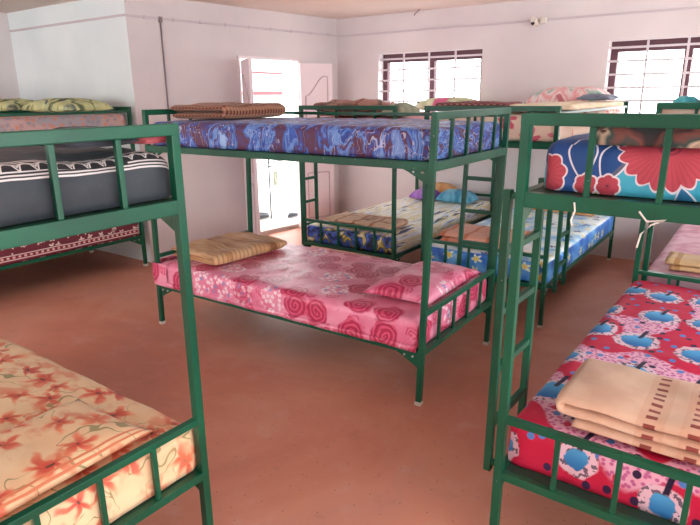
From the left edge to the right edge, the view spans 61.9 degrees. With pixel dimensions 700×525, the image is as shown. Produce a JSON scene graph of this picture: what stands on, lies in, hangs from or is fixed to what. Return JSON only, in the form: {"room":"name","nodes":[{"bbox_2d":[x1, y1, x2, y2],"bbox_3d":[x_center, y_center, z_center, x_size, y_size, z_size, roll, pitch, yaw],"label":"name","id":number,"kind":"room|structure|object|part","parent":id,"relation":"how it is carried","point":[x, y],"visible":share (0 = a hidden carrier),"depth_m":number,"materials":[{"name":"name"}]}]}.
{"room":"dormitory","nodes":[
{"label":"dormitory","id":0,"kind":"room"},
{"bbox_2d":[0,13,20,98],"bbox_3d":[-5.505,-0.827,4.326,0.220,2.464,6.006,10,19,34],"label":"wall","id":1,"kind":"structure","parent":0,"point":[9,88],"depth_m":6.35,"materials":[{"name":"paint"}]},
{"bbox_2d":[7,0,151,262],"bbox_3d":[-2.854,-1.382,6.182,2.307,2.464,0.220,10,19,34],"label":"wall","id":2,"kind":"structure","parent":0,"point":[88,59],"depth_m":5.74,"materials":[{"name":"white paint"}]},
{"bbox_2d":[9,14,124,31],"bbox_3d":[-2.838,-2.348,5.737,2.076,0.020,0.013,10,19,34],"label":"cable trunking","id":3,"kind":"object","parent":2,"relation":"attached to","point":[117,15],"visible":1,"depth_m":5.64,"materials":[{"name":"grey plastic"}]},
{"bbox_2d":[124,0,338,262],"bbox_3d":[-1.079,-1.475,6.445,0.077,2.464,2.738,14,21,41],"label":"wall","id":4,"kind":"structure","parent":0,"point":[201,65],"depth_m":5.95,"materials":[{"name":"paint"}]},
{"bbox_2d":[158,16,168,108],"bbox_3d":[-1.747,-1.669,5.557,0.021,1.248,0.033,14,21,41],"label":"conduit pipe","id":5,"kind":"object","parent":4,"relation":"attached to","point":[160,20],"visible":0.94,"depth_m":5.49,"materials":[{"name":"grey"}]},
{"bbox_2d":[126,14,335,35],"bbox_3d":[-1.073,-2.466,6.107,0.016,0.029,2.683,14,21,41],"label":"cable trunking","id":6,"kind":"object","parent":4,"relation":"attached to","point":[127,15],"visible":1,"depth_m":5.90,"materials":[{"name":"grey plastic"}]},
{"bbox_2d":[241,58,260,234],"bbox_3d":[-1.048,-1.137,6.185,0.101,1.924,0.419,-6,17,-20],"label":"door","id":7,"kind":"structure","parent":4,"relation":"in","point":[246,64],"depth_m":6.07,"materials":[{"name":"white paint"}]},
{"bbox_3d":[-1.052,-1.452,6.097,0.048,0.997,0.306,-6,17,-20],"label":"panel moulding","id":8,"kind":"part","parent":7,"relation":"part of","materials":[{"name":"pink"}]},
{"bbox_3d":[-1.044,-0.588,6.344,0.048,0.563,0.306,-6,17,-20],"label":"panel moulding","id":9,"kind":"part","parent":7,"relation":"part of","materials":[{"name":"pink"}]},
{"bbox_2d":[237,56,300,229],"bbox_3d":[-0.898,-1.300,6.692,0.096,1.989,0.877,14,21,41],"label":"door frame","id":10,"kind":"structure","parent":4,"relation":"attached to","point":[296,62],"depth_m":6.73,"materials":[{"name":"white paint"}]},
{"bbox_2d":[299,63,334,226],"bbox_3d":[-0.391,-1.389,7.046,0.419,1.924,0.101,-10,18,-29],"label":"door","id":11,"kind":"structure","parent":4,"relation":"in","point":[315,79],"depth_m":6.95,"materials":[{"name":"white paint"}]},
{"bbox_3d":[-0.396,-1.704,6.955,0.306,0.997,0.048,-10,18,-29],"label":"panel moulding","id":12,"kind":"part","parent":11,"relation":"part of","materials":[{"name":"pink"}]},
{"bbox_3d":[-0.387,-0.840,7.202,0.306,0.563,0.048,-10,18,-29],"label":"panel moulding","id":13,"kind":"part","parent":11,"relation":"part of","materials":[{"name":"pink"}]},
{"bbox_2d":[0,0,519,18],"bbox_3d":[-0.877,-1.722,2.572,9.680,0.132,9.020,10,19,34],"label":"ceiling","id":14,"kind":"structure","parent":0,"point":[333,9],"depth_m":5.94,"materials":[{"name":"paint"}]},
{"bbox_2d":[0,205,652,524],"bbox_3d":[-0.878,0.785,3.250,9.680,0.132,8.932,10,19,34],"label":"floor","id":15,"kind":"structure","parent":0,"point":[304,425],"depth_m":3.30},
{"bbox_2d":[0,111,40,113],"bbox_3d":[-3.820,-0.676,5.498,1.024,1.499,2.126,10,19,34],"label":"bunk bed","id":16,"kind":"object","parent":15,"relation":"on","point":[1,112],"visible":0.02,"depth_m":5.49,"materials":[{"name":"green metal"}]},
{"bbox_3d":[-3.849,-1.269,5.346,0.909,0.178,2.057,10,19,34],"label":"mattress","id":17,"kind":"object","parent":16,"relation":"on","visible":0},
{"bbox_2d":[0,98,33,110],"bbox_3d":[-3.413,-1.580,5.859,0.792,0.129,0.462,9,19,31],"label":"pillow","id":18,"kind":"object","parent":17,"relation":"on","point":[5,104],"visible":0.51,"depth_m":5.59,"materials":[{"name":"yellow fabric"}]},
{"bbox_2d":[0,107,147,270],"bbox_3d":[-2.960,-0.516,4.909,1.024,1.499,2.126,10,19,34],"label":"bunk bed","id":19,"kind":"object","parent":15,"relation":"on","point":[140,239],"visible":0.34,"depth_m":5.15,"materials":[{"name":"green metal"}]},
{"bbox_2d":[0,113,125,131],"bbox_3d":[-2.988,-1.110,4.757,0.907,0.178,2.057,10,19,34],"label":"mattress","id":20,"kind":"object","parent":19,"relation":"on","point":[41,122],"visible":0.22,"depth_m":4.80,"materials":[{"name":"pink fabric"}]},
{"bbox_2d":[18,98,113,112],"bbox_3d":[-2.570,-1.423,5.283,0.814,0.129,0.462,10,19,34],"label":"pillow","id":21,"kind":"object","parent":20,"relation":"on","point":[51,105],"visible":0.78,"depth_m":5.10,"materials":[{"name":"yellow fabric"}]},
{"bbox_3d":[-2.608,-1.130,4.471,0.020,0.020,2.061,10,19,34],"label":"guard rail","id":22,"kind":"part","parent":19,"relation":"part of","materials":[{"name":"green metal"}]},
{"bbox_2d":[0,223,138,265],"bbox_3d":[-2.979,-0.178,5.021,0.959,0.166,2.057,10,19,34],"label":"mattress","id":23,"kind":"object","parent":19,"relation":"on","point":[42,249],"visible":0.32,"depth_m":4.99,"materials":[{"name":"red fabric"}]},
{"bbox_3d":[-2.598,-0.013,4.789,0.029,0.028,2.061,10,19,34],"label":"rail","id":24,"kind":"part","parent":19,"relation":"part of","materials":[{"name":"green metal"}]},
{"bbox_3d":[-2.385,-1.464,5.542,0.963,0.035,0.030,10,19,34],"label":"rail","id":25,"kind":"part","parent":19,"relation":"part of","materials":[{"name":"green metal"}]},
{"bbox_3d":[-1.998,-0.696,5.481,0.029,1.483,0.029,10,19,34],"label":"post","id":26,"kind":"part","parent":19,"relation":"part of","materials":[{"name":"green metal"}]},
{"bbox_2d":[0,123,213,524],"bbox_3d":[-1.659,0.261,2.141,2.126,1.499,1.024,11,19,34],"label":"bunk bed","id":27,"kind":"object","parent":15,"relation":"on","point":[172,210],"visible":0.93,"depth_m":1.72,"materials":[{"name":"green metal"}]},
{"bbox_2d":[0,145,170,226],"bbox_3d":[-1.630,-0.337,2.024,2.075,0.167,0.972,11,19,34],"label":"mattress","id":28,"kind":"object","parent":27,"relation":"on","point":[87,177],"visible":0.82,"depth_m":1.57,"materials":[{"name":"grey fabric"}]},
{"bbox_2d":[37,126,139,148],"bbox_3d":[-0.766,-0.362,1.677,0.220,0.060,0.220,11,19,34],"label":"cloth bundle","id":29,"kind":"object","parent":28,"relation":"on","point":[106,143],"visible":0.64,"depth_m":1.61,"materials":[{"name":"fabric"}]},
{"bbox_2d":[130,136,165,143],"bbox_3d":[-0.657,-0.389,1.806,0.220,0.040,0.094,11,19,34],"label":"cloth bundle","id":30,"kind":"object","parent":28,"relation":"on","point":[148,140],"visible":0.35,"depth_m":1.74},
{"bbox_3d":[-0.800,-0.067,1.435,0.029,0.045,0.904,11,19,34],"label":"rail","id":31,"kind":"part","parent":27,"relation":"part of","materials":[{"name":"green metal"}]},
{"bbox_3d":[-0.802,-0.290,1.372,0.030,0.035,0.963,11,19,34],"label":"rail","id":32,"kind":"part","parent":27,"relation":"part of","materials":[{"name":"green metal"}]},
{"bbox_2d":[0,336,195,524],"bbox_3d":[-1.641,0.589,2.260,2.059,0.179,0.962,11,19,34],"label":"mattress","id":33,"kind":"object","parent":27,"relation":"on","point":[32,384],"visible":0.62,"depth_m":2.04,"materials":[{"name":"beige fabric"}]},
{"bbox_2d":[0,398,152,518],"bbox_3d":[-1.001,0.595,1.794,0.418,0.054,0.638,9,19,31],"label":"pillow","id":34,"kind":"object","parent":33,"relation":"on","point":[42,452],"visible":1,"depth_m":1.82,"materials":[{"name":"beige fabric"}]},
{"bbox_3d":[-0.793,0.645,1.638,0.026,0.024,0.904,11,19,34],"label":"foot rail","id":35,"kind":"part","parent":27,"relation":"part of","materials":[{"name":"green metal"}]},
{"bbox_3d":[-0.791,0.850,1.697,0.029,0.029,0.904,11,19,34],"label":"rail","id":36,"kind":"part","parent":27,"relation":"part of","materials":[{"name":"green metal"}]},
{"bbox_3d":[-0.522,0.301,1.933,0.029,1.483,0.029,11,19,34],"label":"post","id":37,"kind":"part","parent":27,"relation":"part of","materials":[{"name":"green metal"}]},
{"bbox_2d":[142,107,511,406],"bbox_3d":[-0.206,-0.235,3.828,2.172,1.499,1.024,10,19,33],"label":"bunk bed","id":38,"kind":"object","parent":15,"relation":"on","point":[425,171],"visible":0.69,"depth_m":3.27,"materials":[{"name":"green metal"}]},
{"bbox_3d":[-1.346,-0.282,4.006,0.078,1.483,0.029,10,19,33],"label":"post","id":39,"kind":"part","parent":38,"relation":"part of","materials":[{"name":"green metal"}]},
{"bbox_3d":[-1.068,-1.083,4.163,0.031,0.035,0.963,10,19,33],"label":"rail","id":40,"kind":"part","parent":38,"relation":"part of","materials":[{"name":"green metal"}]},
{"bbox_3d":[-1.085,-0.153,4.447,0.027,0.024,0.904,10,19,33],"label":"foot rail","id":41,"kind":"part","parent":38,"relation":"part of","materials":[{"name":"green metal"}]},
{"bbox_3d":[-0.817,-0.498,4.744,0.078,1.483,0.029,10,19,33],"label":"post","id":42,"kind":"part","parent":38,"relation":"part of","materials":[{"name":"green metal"}]},
{"bbox_3d":[-0.493,0.314,3.569,2.062,0.028,0.029,10,19,33],"label":"rail","id":43,"kind":"part","parent":38,"relation":"part of","materials":[{"name":"green metal"}]},
{"bbox_3d":[-0.476,-0.602,3.289,2.062,0.038,0.029,10,19,33],"label":"rail","id":44,"kind":"part","parent":38,"relation":"part of","materials":[{"name":"green metal"}]},
{"bbox_2d":[153,243,486,352],"bbox_3d":[-0.259,0.111,3.919,2.123,0.179,0.988,10,19,33],"label":"mattress","id":45,"kind":"object","parent":38,"relation":"on","point":[322,288],"visible":0.77,"depth_m":3.57,"materials":[{"name":"pink fabric"}]},
{"bbox_2d":[171,232,286,264],"bbox_3d":[-0.865,-0.118,4.256,0.493,0.086,0.690,12,20,38],"label":"folded blanket","id":46,"kind":"object","parent":45,"relation":"on","point":[229,247],"visible":0.95,"depth_m":4.15,"materials":[{"name":"fabric"}]},
{"bbox_2d":[363,261,481,305],"bbox_3d":[0.445,0.091,3.462,0.418,0.097,0.726,10,19,33],"label":"pillow","id":47,"kind":"object","parent":45,"relation":"on","point":[405,284],"visible":0.89,"depth_m":3.31,"materials":[{"name":"pink fabric"}]},
{"bbox_2d":[154,117,499,160],"bbox_3d":[-0.212,-0.807,3.630,2.057,0.161,0.919,10,19,33],"label":"mattress","id":48,"kind":"object","parent":38,"relation":"on","point":[404,139],"visible":0.9,"depth_m":3.13,"materials":[{"name":"blue fabric"}]},
{"bbox_2d":[170,102,285,118],"bbox_3d":[-0.810,-1.040,3.978,0.488,0.105,0.641,9,19,30],"label":"folded blanket","id":49,"kind":"object","parent":48,"relation":"on","point":[213,110],"visible":1,"depth_m":3.78,"materials":[{"name":"fabric"}]},
{"bbox_3d":[0.056,-1.012,3.967,2.061,0.020,0.020,10,19,33],"label":"guard rail","id":50,"kind":"part","parent":38,"relation":"part of","materials":[{"name":"green metal"}]},
{"bbox_3d":[0.376,0.027,2.862,0.078,1.483,0.029,10,19,33],"label":"post","id":51,"kind":"part","parent":38,"relation":"part of","materials":[{"name":"green metal"}]},
{"bbox_3d":[0.632,0.360,3.366,0.030,0.029,0.904,10,19,33],"label":"rail","id":52,"kind":"part","parent":38,"relation":"part of","materials":[{"name":"green metal"}]},
{"bbox_3d":[0.636,0.156,3.303,0.027,0.024,0.904,10,19,33],"label":"foot rail","id":53,"kind":"part","parent":38,"relation":"part of","materials":[{"name":"green metal"}]},
{"bbox_3d":[0.649,-0.553,3.087,0.030,0.045,0.904,10,19,33],"label":"rail","id":54,"kind":"part","parent":38,"relation":"part of","materials":[{"name":"metal"}]},
{"bbox_3d":[0.653,-0.774,3.019,0.031,0.035,0.963,10,19,33],"label":"rail","id":55,"kind":"part","parent":38,"relation":"part of","materials":[{"name":"green metal"}]},
{"bbox_3d":[0.905,-0.188,3.600,0.078,1.483,0.029,10,19,33],"label":"post","id":56,"kind":"part","parent":38,"relation":"part of","materials":[{"name":"metal"}]},
{"bbox_2d":[298,102,495,260],"bbox_3d":[0.546,-0.794,5.760,1.024,1.499,2.126,10,19,34],"label":"bunk bed","id":57,"kind":"object","parent":15,"relation":"on","point":[393,256],"visible":0.3,"depth_m":4.99,"materials":[{"name":"green metal"}]},
{"bbox_3d":[-0.412,-0.626,5.179,0.029,1.483,0.029,10,19,34],"label":"post","id":58,"kind":"part","parent":57,"relation":"part of","materials":[{"name":"metal"}]},
{"bbox_3d":[-0.037,-1.253,4.722,0.963,0.035,0.030,10,19,34],"label":"rail","id":59,"kind":"part","parent":57,"relation":"part of","materials":[{"name":"metal"}]},
{"bbox_3d":[-0.027,-0.318,4.989,0.904,0.024,0.026,10,19,34],"label":"foot rail","id":60,"kind":"part","parent":57,"relation":"part of","materials":[{"name":"metal"}]},
{"bbox_3d":[-0.025,-0.113,5.048,0.904,0.029,0.029,10,19,34],"label":"rail","id":61,"kind":"part","parent":57,"relation":"part of","materials":[{"name":"metal"}]},
{"bbox_2d":[312,112,430,119],"bbox_3d":[0.564,-1.358,5.584,0.958,0.133,2.059,10,19,34],"label":"mattress","id":62,"kind":"object","parent":57,"relation":"on","point":[379,117],"visible":0.07,"depth_m":4.93,"materials":[{"name":"pink fabric"}]},
{"bbox_2d":[314,98,394,116],"bbox_3d":[0.046,-1.329,4.990,0.661,0.145,0.376,10,19,34],"label":"folded blanket","id":63,"kind":"object","parent":62,"relation":"on","point":[363,101],"visible":0.48,"depth_m":4.81,"materials":[{"name":"fabric"}]},
{"bbox_2d":[382,102,419,116],"bbox_3d":[0.414,-1.245,4.746,0.209,0.111,0.308,10,19,34],"label":"cloth bundle","id":64,"kind":"object","parent":62,"relation":"on","point":[402,107],"visible":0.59,"depth_m":4.67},
{"bbox_2d":[415,97,478,109],"bbox_3d":[1.049,-1.661,6.120,0.726,0.146,0.352,10,19,34],"label":"pillow","id":65,"kind":"object","parent":62,"relation":"on","point":[429,102],"visible":0.43,"depth_m":6.05,"materials":[{"name":"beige fabric"}]},
{"bbox_3d":[0.352,-0.486,4.663,0.029,1.483,0.029,10,19,34],"label":"post","id":66,"kind":"part","parent":57,"relation":"part of","materials":[{"name":"metal"}]},
{"bbox_2d":[307,196,489,253],"bbox_3d":[0.573,-0.446,5.843,0.957,0.161,2.058,10,19,34],"label":"mattress","id":67,"kind":"object","parent":57,"relation":"on","point":[446,214],"visible":0.57,"depth_m":5.30,"materials":[{"name":"fabric"}]},
{"bbox_2d":[324,212,407,229],"bbox_3d":[0.147,-0.369,5.169,0.664,0.068,0.378,10,19,34],"label":"folded blanket","id":68,"kind":"object","parent":67,"relation":"on","point":[377,221],"visible":0.84,"depth_m":5.10,"materials":[{"name":"fabric"}]},
{"bbox_2d":[409,188,439,198],"bbox_3d":[0.836,-0.758,6.427,0.308,0.114,0.242,10,19,34],"label":"pillow","id":69,"kind":"object","parent":67,"relation":"on","point":[417,194],"visible":0.44,"depth_m":6.38,"materials":[{"name":"purple fabric"}]},
{"bbox_2d":[435,182,456,192],"bbox_3d":[1.029,-0.824,6.575,0.396,0.157,0.154,10,19,34],"label":"pillow","id":70,"kind":"object","parent":67,"relation":"on","point":[440,186],"visible":0.33,"depth_m":6.50,"materials":[{"name":"orange fabric"}]},
{"bbox_2d":[435,189,478,202],"bbox_3d":[1.142,-0.711,6.217,0.396,0.134,0.264,8,18,28],"label":"pillow","id":71,"kind":"object","parent":67,"relation":"on","point":[450,195],"visible":0.88,"depth_m":6.14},
{"bbox_3d":[0.786,-1.107,6.823,0.029,1.483,0.029,10,19,34],"label":"post","id":72,"kind":"part","parent":57,"relation":"part of","materials":[{"name":"green metal"}]},
{"bbox_3d":[0.956,-0.283,5.612,0.029,0.028,2.061,10,19,34],"label":"rail","id":73,"kind":"part","parent":57,"relation":"part of","materials":[{"name":"metal"}]},
{"bbox_3d":[1.171,-0.799,6.633,0.904,0.024,0.026,10,19,34],"label":"foot rail","id":74,"kind":"part","parent":57,"relation":"part of","materials":[{"name":"green metal"}]},
{"bbox_3d":[1.550,-0.967,6.307,0.029,1.483,0.029,10,19,34],"label":"post","id":75,"kind":"part","parent":57,"relation":"part of","materials":[{"name":"metal"}]},
{"bbox_2d":[421,102,628,328],"bbox_3d":[1.569,-0.571,4.942,1.024,1.499,2.126,10,19,34],"label":"bunk bed","id":76,"kind":"object","parent":15,"relation":"on","point":[552,283],"visible":0.31,"depth_m":4.03,"materials":[{"name":"green metal"}]},
{"bbox_3d":[0.562,-0.413,4.398,0.029,1.483,0.029,10,19,34],"label":"post","id":77,"kind":"part","parent":76,"relation":"part of","materials":[{"name":"metal"}]},
{"bbox_3d":[0.945,-0.104,4.205,0.904,0.024,0.026,10,19,34],"label":"foot rail","id":78,"kind":"part","parent":76,"relation":"part of","materials":[{"name":"metal"}]},
{"bbox_3d":[0.935,-1.039,3.939,0.963,0.035,0.030,10,19,34],"label":"rail","id":79,"kind":"part","parent":76,"relation":"part of","materials":[{"name":"metal"}]},
{"bbox_3d":[0.947,0.101,4.264,0.904,0.029,0.029,10,19,34],"label":"rail","id":80,"kind":"part","parent":76,"relation":"part of","materials":[{"name":"metal"}]},
{"bbox_2d":[431,208,613,283],"bbox_3d":[1.550,-0.233,5.055,0.960,0.167,2.057,10,19,34],"label":"mattress","id":81,"kind":"object","parent":76,"relation":"on","point":[586,231],"visible":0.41,"depth_m":4.54,"materials":[{"name":"fabric"}]},
{"bbox_2d":[438,223,529,248],"bbox_3d":[1.054,-0.206,4.503,0.605,0.092,0.444,10,19,34],"label":"folded blanket","id":82,"kind":"object","parent":81,"relation":"on","point":[478,233],"visible":0.37,"depth_m":4.46,"materials":[{"name":"fabric"}]},
{"bbox_2d":[532,208,593,215],"bbox_3d":[2.044,-0.522,5.660,0.682,0.048,0.242,10,19,34],"label":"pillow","id":83,"kind":"object","parent":81,"relation":"on","point":[533,208],"visible":0.13,"depth_m":5.47,"materials":[{"name":"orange fabric"}]},
{"bbox_3d":[0.938,-0.817,4.002,0.904,0.045,0.029,10,19,34],"label":"rail","id":84,"kind":"part","parent":76,"relation":"part of","materials":[{"name":"metal"}]},
{"bbox_2d":[442,108,622,141],"bbox_3d":[1.540,-1.167,4.789,0.909,0.184,2.057,10,19,34],"label":"mattress","id":85,"kind":"object","parent":76,"relation":"on","point":[540,133],"visible":0.25,"depth_m":3.90,"materials":[{"name":"beige fabric"}]},
{"bbox_2d":[435,101,522,105],"bbox_3d":[0.936,-1.129,4.207,0.551,0.074,0.332,10,19,34],"label":"folded blanket","id":86,"kind":"object","parent":85,"relation":"on","point":[448,103],"visible":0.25,"depth_m":4.08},
{"bbox_2d":[510,101,623,109],"bbox_3d":[1.651,-1.171,4.328,0.445,0.041,1.434,10,19,34],"label":"quilt","id":87,"kind":"object","parent":85,"relation":"on","point":[571,105],"visible":0.84,"depth_m":3.90,"materials":[{"name":"beige fabric"}]},
{"bbox_2d":[576,93,619,99],"bbox_3d":[1.977,-1.321,4.646,0.264,0.054,0.374,10,19,34],"label":"pillow","id":88,"kind":"object","parent":87,"relation":"on","point":[593,96],"visible":1,"depth_m":4.54,"materials":[{"name":"fabric"}]},
{"bbox_2d":[525,87,615,103],"bbox_3d":[1.987,-1.486,5.237,0.704,0.178,0.440,10,19,34],"label":"pillow","id":89,"kind":"object","parent":85,"relation":"on","point":[555,94],"visible":0.53,"depth_m":5.11,"materials":[{"name":"pink fabric"}]},
{"bbox_3d":[1.323,-0.272,3.877,0.029,1.483,0.029,10,19,34],"label":"post","id":90,"kind":"part","parent":76,"relation":"part of","materials":[{"name":"metal"}]},
{"bbox_3d":[1.931,-0.068,4.822,0.029,0.028,2.061,10,19,34],"label":"rail","id":91,"kind":"part","parent":76,"relation":"part of","materials":[{"name":"metal"}]},
{"bbox_3d":[1.920,-1.184,4.504,0.020,0.020,2.061,10,19,34],"label":"guard rail","id":92,"kind":"part","parent":76,"relation":"part of","materials":[{"name":"metal"}]},
{"bbox_3d":[2.531,-0.751,5.514,0.029,1.483,0.029,10,19,34],"label":"post","id":93,"kind":"part","parent":76,"relation":"part of","materials":[{"name":"green metal"}]},
{"bbox_2d":[483,102,699,524],"bbox_3d":[1.493,0.126,2.465,1.035,1.520,2.126,11,20,35],"label":"bunk bed","id":94,"kind":"object","parent":15,"relation":"on","point":[526,198],"visible":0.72,"depth_m":1.83,"materials":[{"name":"green metal"}]},
{"bbox_3d":[1.141,0.500,2.846,0.029,0.028,2.061,11,20,35],"label":"rail","id":95,"kind":"part","parent":94,"relation":"part of","materials":[{"name":"metal"}]},
{"bbox_3d":[0.519,0.287,1.908,0.045,1.504,0.029,11,20,35],"label":"post","id":96,"kind":"part","parent":94,"relation":"part of","materials":[{"name":"metal"}]},
{"bbox_3d":[1.140,-0.432,2.574,0.030,0.039,2.061,11,20,35],"label":"rail","id":97,"kind":"part","parent":94,"relation":"part of","materials":[{"name":"green metal"}]},
{"bbox_2d":[570,202,575,225],"bbox_3d":[0.637,-0.138,1.667,0.014,0.069,0.006,10,19,34],"label":"string","id":98,"kind":"object","parent":94,"relation":"hanging from","point":[573,202],"visible":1,"depth_m":1.66,"materials":[{"name":"white fabric"}]},
{"bbox_3d":[0.895,0.808,1.772,0.904,0.029,0.029,11,20,35],"label":"rail","id":99,"kind":"part","parent":94,"relation":"part of","materials":[{"name":"metal"}]},
{"bbox_3d":[0.895,0.600,1.711,0.904,0.024,0.026,11,20,35],"label":"foot rail","id":100,"kind":"part","parent":94,"relation":"part of","materials":[{"name":"metal"}]},
{"bbox_2d":[508,280,699,524],"bbox_3d":[1.524,0.467,2.562,0.946,0.179,2.020,11,20,35],"label":"mattress","id":101,"kind":"object","parent":94,"relation":"on","point":[653,327],"visible":0.71,"depth_m":2.25,"materials":[{"name":"fabric"}]},
{"bbox_2d":[555,358,699,465],"bbox_3d":[1.082,0.498,1.907,0.719,0.121,0.401,11,20,35],"label":"folded blanket","id":102,"kind":"object","parent":101,"relation":"on","point":[633,406],"visible":1,"depth_m":1.89,"materials":[{"name":"fabric"}]},
{"bbox_3d":[0.894,-0.346,1.434,0.964,0.036,0.030,11,20,35],"label":"rail","id":103,"kind":"part","parent":94,"relation":"part of","materials":[{"name":"green metal"}]},
{"bbox_3d":[0.894,-0.121,1.500,0.904,0.046,0.029,11,20,35],"label":"rail","id":104,"kind":"part","parent":94,"relation":"part of","materials":[{"name":"green metal"}]},
{"bbox_2d":[544,133,699,202],"bbox_3d":[1.524,-0.461,2.291,0.870,0.160,2.031,11,20,35],"label":"mattress","id":105,"kind":"object","parent":94,"relation":"on","point":[629,171],"visible":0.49,"depth_m":1.63,"materials":[{"name":"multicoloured fabric"}]},
{"bbox_2d":[596,127,699,148],"bbox_3d":[1.035,-0.347,1.539,0.706,0.078,0.287,11,20,35],"label":"folded blanket","id":106,"kind":"object","parent":105,"relation":"on","point":[645,137],"visible":0.48,"depth_m":1.55,"materials":[{"name":"fabric"}]},
{"bbox_3d":[1.761,-0.186,3.521,0.045,1.504,0.029,11,20,35],"label":"post","id":107,"kind":"part","parent":94,"relation":"part of","materials":[{"name":"green metal"}]},
{"bbox_2d":[636,211,665,247],"bbox_3d":[0.801,-0.085,1.556,0.069,0.101,0.008,10,19,34],"label":"string","id":108,"kind":"object","parent":94,"relation":"hanging from","point":[640,213],"visible":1,"depth_m":1.56,"materials":[{"name":"white fabric"}]},
{"bbox_3d":[2.137,0.128,3.324,0.904,0.024,0.026,11,20,35],"label":"foot rail","id":109,"kind":"part","parent":94,"relation":"part of","materials":[{"name":"green metal"}]},
{"bbox_3d":[2.136,-0.819,3.048,0.964,0.036,0.030,11,20,35],"label":"rail","id":110,"kind":"part","parent":94,"relation":"part of","materials":[{"name":"green metal"}]},
{"bbox_2d":[641,220,699,285],"bbox_3d":[2.839,-0.333,4.106,1.024,1.477,2.126,10,19,34],"label":"bunk bed","id":111,"kind":"object","parent":15,"relation":"on","point":[650,229],"visible":0.04,"depth_m":3.57,"materials":[{"name":"green metal"}]},
{"bbox_3d":[1.832,-0.175,3.561,0.029,1.461,0.029,10,19,34],"label":"post","id":112,"kind":"part","parent":111,"relation":"part of","materials":[{"name":"green metal"}]},
{"bbox_2d":[647,224,699,289],"bbox_3d":[2.820,-0.017,4.212,0.960,0.198,2.059,10,19,34],"label":"mattress","id":113,"kind":"object","parent":111,"relation":"on","point":[686,239],"visible":0.53,"depth_m":4.12,"materials":[{"name":"pink fabric"}]},
{"bbox_2d":[665,251,699,273],"bbox_3d":[2.229,0.010,3.645,0.442,0.074,0.287,10,19,34],"label":"folded blanket","id":114,"kind":"object","parent":113,"relation":"on","point":[678,261],"visible":1,"depth_m":3.63,"materials":[{"name":"fabric"}]},
{"bbox_3d":[2.215,0.130,3.368,0.904,0.024,0.026,10,19,34],"label":"foot rail","id":115,"kind":"part","parent":111,"relation":"part of","materials":[{"name":"green metal"}]},
{"bbox_3d":[2.809,-0.938,3.950,0.887,0.218,2.056,10,19,34],"label":"mattress","id":116,"kind":"object","parent":111,"relation":"on","visible":0},
{"bbox_2d":[662,109,699,113],"bbox_3d":[2.370,-0.855,3.329,1.024,0.084,0.640,10,19,34],"label":"quilt","id":117,"kind":"object","parent":116,"relation":"on","point":[664,111],"visible":0.12,"depth_m":3.30,"materials":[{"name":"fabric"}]},
{"bbox_2d":[673,96,699,101],"bbox_3d":[2.015,-0.970,3.488,0.132,0.053,0.242,10,19,34],"label":"pillow","id":118,"kind":"object","parent":117,"relation":"on","point":[681,98],"visible":0.51,"depth_m":3.41,"materials":[{"name":"teal fabric"}]},
{"bbox_2d":[337,0,699,262],"bbox_3d":[2.625,-1.270,5.598,7.205,2.464,0.220,10,19,34],"label":"wall","id":119,"kind":"structure","parent":0,"point":[520,61],"depth_m":5.97,"materials":[{"name":"paint"}]},
{"bbox_2d":[379,49,482,111],"bbox_3d":[0.904,-1.846,6.650,1.357,1.048,0.209,10,19,34],"label":"window","id":120,"kind":"structure","parent":119,"relation":"in","point":[432,58],"depth_m":6.60,"materials":[{"name":"red wood"}]},
{"bbox_2d":[337,6,699,36],"bbox_3d":[2.623,-2.224,5.169,6.798,0.020,0.013,10,19,34],"label":"cable trunking","id":121,"kind":"object","parent":119,"relation":"attached to","point":[692,7],"visible":1,"depth_m":5.76,"materials":[{"name":"grey plastic"}]},
{"bbox_2d":[530,16,546,26],"bbox_3d":[1.824,-2.334,5.648,0.128,0.088,0.136,10,19,34],"label":"security camera","id":122,"kind":"object","parent":119,"relation":"attached to","point":[534,21],"visible":1,"depth_m":5.63,"materials":[{"name":"beige plastic"}]},
{"bbox_2d":[605,37,699,113],"bbox_3d":[2.974,-1.463,5.235,1.357,1.048,0.209,10,19,34],"label":"window","id":123,"kind":"structure","parent":119,"relation":"in","point":[689,44],"depth_m":5.28,"materials":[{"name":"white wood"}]},
{"label":"outside","id":124,"kind":"structure","parent":0,"visible":0},
{"bbox_2d":[257,160,296,204],"bbox_3d":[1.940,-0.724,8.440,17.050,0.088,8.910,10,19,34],"label":"ground","id":125,"kind":"structure","parent":124,"point":[286,189],"depth_m":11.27,"materials":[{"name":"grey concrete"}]},
{"bbox_2d":[240,59,283,162],"bbox_3d":[-3.696,-3.242,12.089,0.935,2.926,8.140,8,18,28],"label":"house","id":126,"kind":"structure","parent":125,"relation":"on","point":[266,74],"depth_m":14.64,"materials":[{"name":"white"}]},
{"bbox_2d":[259,199,297,234],"bbox_3d":[-1.312,-0.504,7.551,1.348,0.104,3.145,14,21,41],"label":"step","id":127,"kind":"structure","parent":125,"relation":"on","point":[280,221],"depth_m":7.58,"materials":[{"name":"grey concrete"}]},
{"bbox_2d":[260,214,269,219],"bbox_3d":[-1.125,-0.604,7.592,0.080,0.060,0.220,9,18,30],"label":"shoe","id":128,"kind":"object","parent":127,"relation":"on","point":[262,216],"visible":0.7,"depth_m":7.55,"materials":[{"name":"grey"}]},
{"bbox_2d":[267,160,286,218],"bbox_3d":[-0.930,-0.978,7.602,0.022,0.770,0.374,10,19,34],"label":"pole","id":129,"kind":"object","parent":127,"relation":"on","point":[268,162],"visible":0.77,"depth_m":7.47,"materials":[{"name":"grey"}]},
{"bbox_2d":[273,171,277,185],"bbox_3d":[-0.958,-1.085,7.510,0.022,0.186,0.076,10,19,34],"label":"hanging cloth","id":130,"kind":"object","parent":129,"relation":"hanging from","point":[275,173],"visible":1,"depth_m":7.50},
{"bbox_2d":[288,212,297,217],"bbox_3d":[-0.755,-0.629,7.667,0.080,0.060,0.220,8,18,27],"label":"shoe","id":131,"kind":"object","parent":127,"relation":"on","point":[290,215],"visible":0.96,"depth_m":7.62,"materials":[{"name":"grey"}]}
]}

